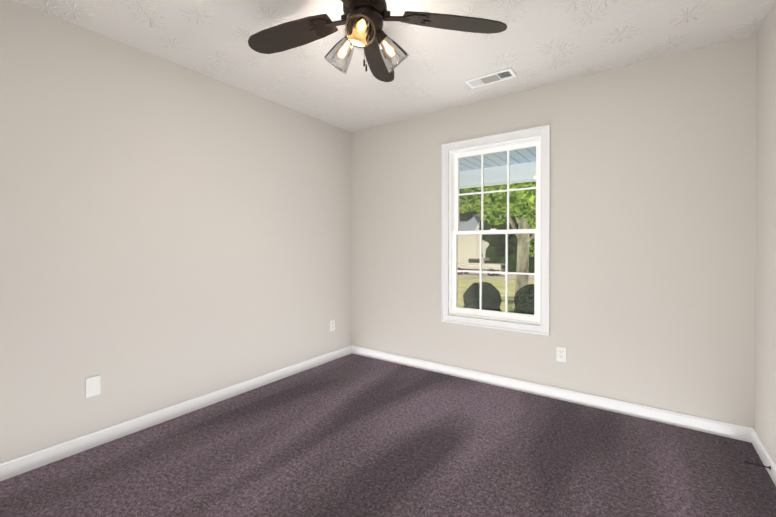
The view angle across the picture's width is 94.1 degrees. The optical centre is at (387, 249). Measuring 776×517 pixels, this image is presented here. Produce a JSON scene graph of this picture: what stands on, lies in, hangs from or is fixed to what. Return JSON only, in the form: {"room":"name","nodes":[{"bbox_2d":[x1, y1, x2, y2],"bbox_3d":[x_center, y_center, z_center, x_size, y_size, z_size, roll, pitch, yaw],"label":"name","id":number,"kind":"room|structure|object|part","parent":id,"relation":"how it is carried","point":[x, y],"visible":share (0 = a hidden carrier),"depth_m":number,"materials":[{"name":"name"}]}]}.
{"room":"empty bedroom","nodes":[
{"label":"empty bedroom","id":0,"kind":"room"},
{"bbox_2d":[0,0,351,462],"bbox_3d":[-1.505,-0.065,2.566,0.140,2.440,3.900,0,1,35],"label":"wall","id":1,"kind":"structure","parent":0,"point":[171,233],"depth_m":2.34,"materials":[{"name":"grey paint"}]},
{"bbox_2d":[86,375,100,397],"bbox_3d":[-1.732,0.802,2.123,0.007,0.114,0.070,0,1,35],"label":"electrical outlet","id":2,"kind":"object","parent":1,"relation":"attached to","point":[93,386],"visible":1,"depth_m":2.12,"materials":[{"name":"white plastic"}]},
{"bbox_2d":[0,345,351,480],"bbox_3d":[-1.443,1.112,2.531,0.013,0.085,3.620,0,1,35],"label":"baseboard","id":3,"kind":"structure","parent":1,"relation":"attached to","point":[27,462],"depth_m":2.33,"materials":[{"name":"white wood"}]},
{"bbox_2d":[330,320,334,330],"bbox_3d":[-0.576,0.786,3.759,0.009,0.114,0.070,0,1,35],"label":"electrical outlet","id":4,"kind":"object","parent":1,"relation":"attached to","point":[332,325],"visible":1,"depth_m":3.75,"materials":[{"name":"white plastic"}]},
{"bbox_2d":[0,354,775,516],"bbox_3d":[-0.145,1.222,1.615,3.470,0.120,3.900,0,1,35],"label":"floor","id":5,"kind":"structure","parent":0,"point":[352,435],"depth_m":1.97,"materials":[{"name":"carpet"}]},
{"bbox_2d":[15,0,775,132],"bbox_3d":[-0.145,-1.338,1.596,3.470,0.120,3.900,0,1,35],"label":"ceiling","id":6,"kind":"structure","parent":0,"point":[537,44],"depth_m":2.23,"materials":[{"name":"white paint"}]},
{"bbox_2d":[248,0,506,81],"bbox_3d":[-0.147,-1.038,1.616,1.305,0.480,1.304,0,1,35],"label":"ceiling fan","id":7,"kind":"object","parent":6,"relation":"hanging from","point":[362,21],"visible":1,"depth_m":1.69,"materials":[{"name":"brown wood"}]},
{"bbox_2d":[464,68,516,88],"bbox_3d":[0.765,-1.280,2.704,0.350,0.012,0.150,0,1,35],"label":"ceiling vent","id":8,"kind":"object","parent":6,"relation":"in","point":[494,77],"visible":0.98,"depth_m":2.69,"materials":[{"name":"white metal"}]},
{"bbox_2d":[351,35,756,427],"bbox_3d":[0.939,-0.070,3.141,3.190,2.440,0.140,0,1,35],"label":"wall","id":9,"kind":"structure","parent":0,"point":[652,223],"depth_m":2.57,"materials":[{"name":"grey paint"}]},
{"bbox_2d":[441,125,549,335],"bbox_3d":[0.919,-0.155,3.139,0.930,1.640,0.162,0,1,35],"label":"window unit","id":10,"kind":"structure","parent":9,"relation":"in","point":[538,321],"depth_m":3.12,"materials":[{"name":"white"}]},
{"bbox_3d":[0.915,0.204,3.136,0.760,0.753,0.032,0,1,35],"label":"sash","id":11,"kind":"part","parent":10,"relation":"part of","materials":[{"name":"white plastic"}]},
{"bbox_3d":[0.915,0.195,3.136,0.694,0.677,0.004,0,1,35],"label":"sash glass","id":12,"kind":"part","parent":10,"relation":"part of","materials":[{"name":"clear glass"}]},
{"bbox_3d":[0.937,-0.513,3.161,0.760,0.753,0.032,0,1,35],"label":"sash","id":13,"kind":"part","parent":10,"relation":"part of","materials":[{"name":"white plastic"}]},
{"bbox_3d":[0.937,-0.510,3.161,0.694,0.689,0.004,0,1,35],"label":"sash glass","id":14,"kind":"part","parent":10,"relation":"part of","materials":[{"name":"clear glass"}]},
{"bbox_2d":[459,147,535,188],"bbox_3d":[1.470,-1.228,4.517,9.000,0.345,2.695,0,1,35],"label":"soffit","id":15,"kind":"structure","parent":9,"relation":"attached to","point":[522,162],"depth_m":5.59,"materials":[{"name":"white"}]},
{"bbox_2d":[352,345,747,441],"bbox_3d":[0.908,1.108,3.079,3.160,0.085,0.013,0,1,35],"label":"baseboard","id":16,"kind":"structure","parent":9,"relation":"attached to","point":[729,430],"depth_m":2.71,"materials":[{"name":"white wood"}]},
{"bbox_2d":[556,346,565,361],"bbox_3d":[1.333,0.803,2.778,0.070,0.114,0.009,0,1,35],"label":"electrical outlet","id":17,"kind":"object","parent":9,"relation":"attached to","point":[560,354],"visible":1,"depth_m":2.78,"materials":[{"name":"white plastic"}]},
{"bbox_2d":[754,1,775,462],"bbox_3d":[1.215,-0.051,0.645,0.140,2.440,3.900,0,1,35],"label":"wall","id":18,"kind":"structure","parent":0,"point":[765,355],"depth_m":1.98,"materials":[{"name":"grey paint"}]},
{"bbox_2d":[748,427,775,485],"bbox_3d":[1.809,1.119,1.628,0.013,0.085,1.305,0,1,35],"label":"baseboard","id":19,"kind":"structure","parent":18,"relation":"attached to","point":[753,437],"depth_m":1.97,"materials":[{"name":"white wood"}]},
{"bbox_2d":[744,461,770,469],"bbox_3d":[1.920,1.114,1.870,0.110,0.018,0.018,0,1,35],"label":"door stop","id":20,"kind":"object","parent":19,"relation":"attached to","point":[769,467],"visible":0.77,"depth_m":1.87,"materials":[{"name":"black metal"}]},
{"label":"outside","id":21,"kind":"structure","parent":0,"visible":0},
{"bbox_2d":[458,272,534,311],"bbox_3d":[26.164,3.473,62.923,150.000,4.451,126.100,0,1,35],"label":"lawn","id":22,"kind":"structure","parent":21,"point":[499,281],"depth_m":21.82,"materials":[{"name":"plant"}]},
{"bbox_2d":[458,214,488,262],"bbox_3d":[12.011,-1.719,68.653,19.137,9.706,10.542,0,1,35],"label":"house","id":23,"kind":"structure","parent":22,"relation":"on","point":[470,243],"depth_m":63.67,"materials":[{"name":"beige"}]},
{"bbox_2d":[459,211,535,272],"bbox_3d":[16.529,-8.870,62.984,34.734,26.642,39.997,0,1,35],"label":"tree","id":24,"kind":"object","parent":22,"relation":"on","point":[512,247],"depth_m":42.46,"materials":[{"name":"green plant"}]},
{"bbox_2d":[463,282,533,314],"bbox_3d":[2.184,1.299,6.863,3.709,1.368,0.826,0,1,35],"label":"boxwood","id":25,"kind":"object","parent":22,"relation":"on","point":[517,302],"depth_m":6.73,"materials":[{"name":"green plant"}]},
{"bbox_2d":[509,213,534,308],"bbox_3d":[4.418,-1.396,11.169,3.145,6.668,3.710,0,1,35],"label":"trunk","id":26,"kind":"object","parent":22,"relation":"on","point":[522,279],"depth_m":11.14,"materials":[{"name":"plant"}]},
{"bbox_2d":[459,181,535,256],"bbox_3d":[3.522,-3.296,12.101,6.368,7.195,10.878,0,1,35],"label":"foliage","id":27,"kind":"object","parent":26,"relation":"attached to","point":[524,202],"depth_m":7.73,"materials":[{"name":"green plant"}]},
{"bbox_2d":[458,273,534,279],"bbox_3d":[7.877,2.518,37.021,150.000,0.335,9.500,0,1,35],"label":"street","id":28,"kind":"structure","parent":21,"point":[501,276],"depth_m":34.29,"materials":[{"name":"grey asphalt"}]},
{"bbox_2d":[458,258,504,275],"bbox_3d":[9.067,1.664,36.509,5.500,1.724,1.980,0,1,35],"label":"truck","id":29,"kind":"object","parent":28,"relation":"on","point":[489,265],"depth_m":35.55,"materials":[{"name":"white"}]}
]}

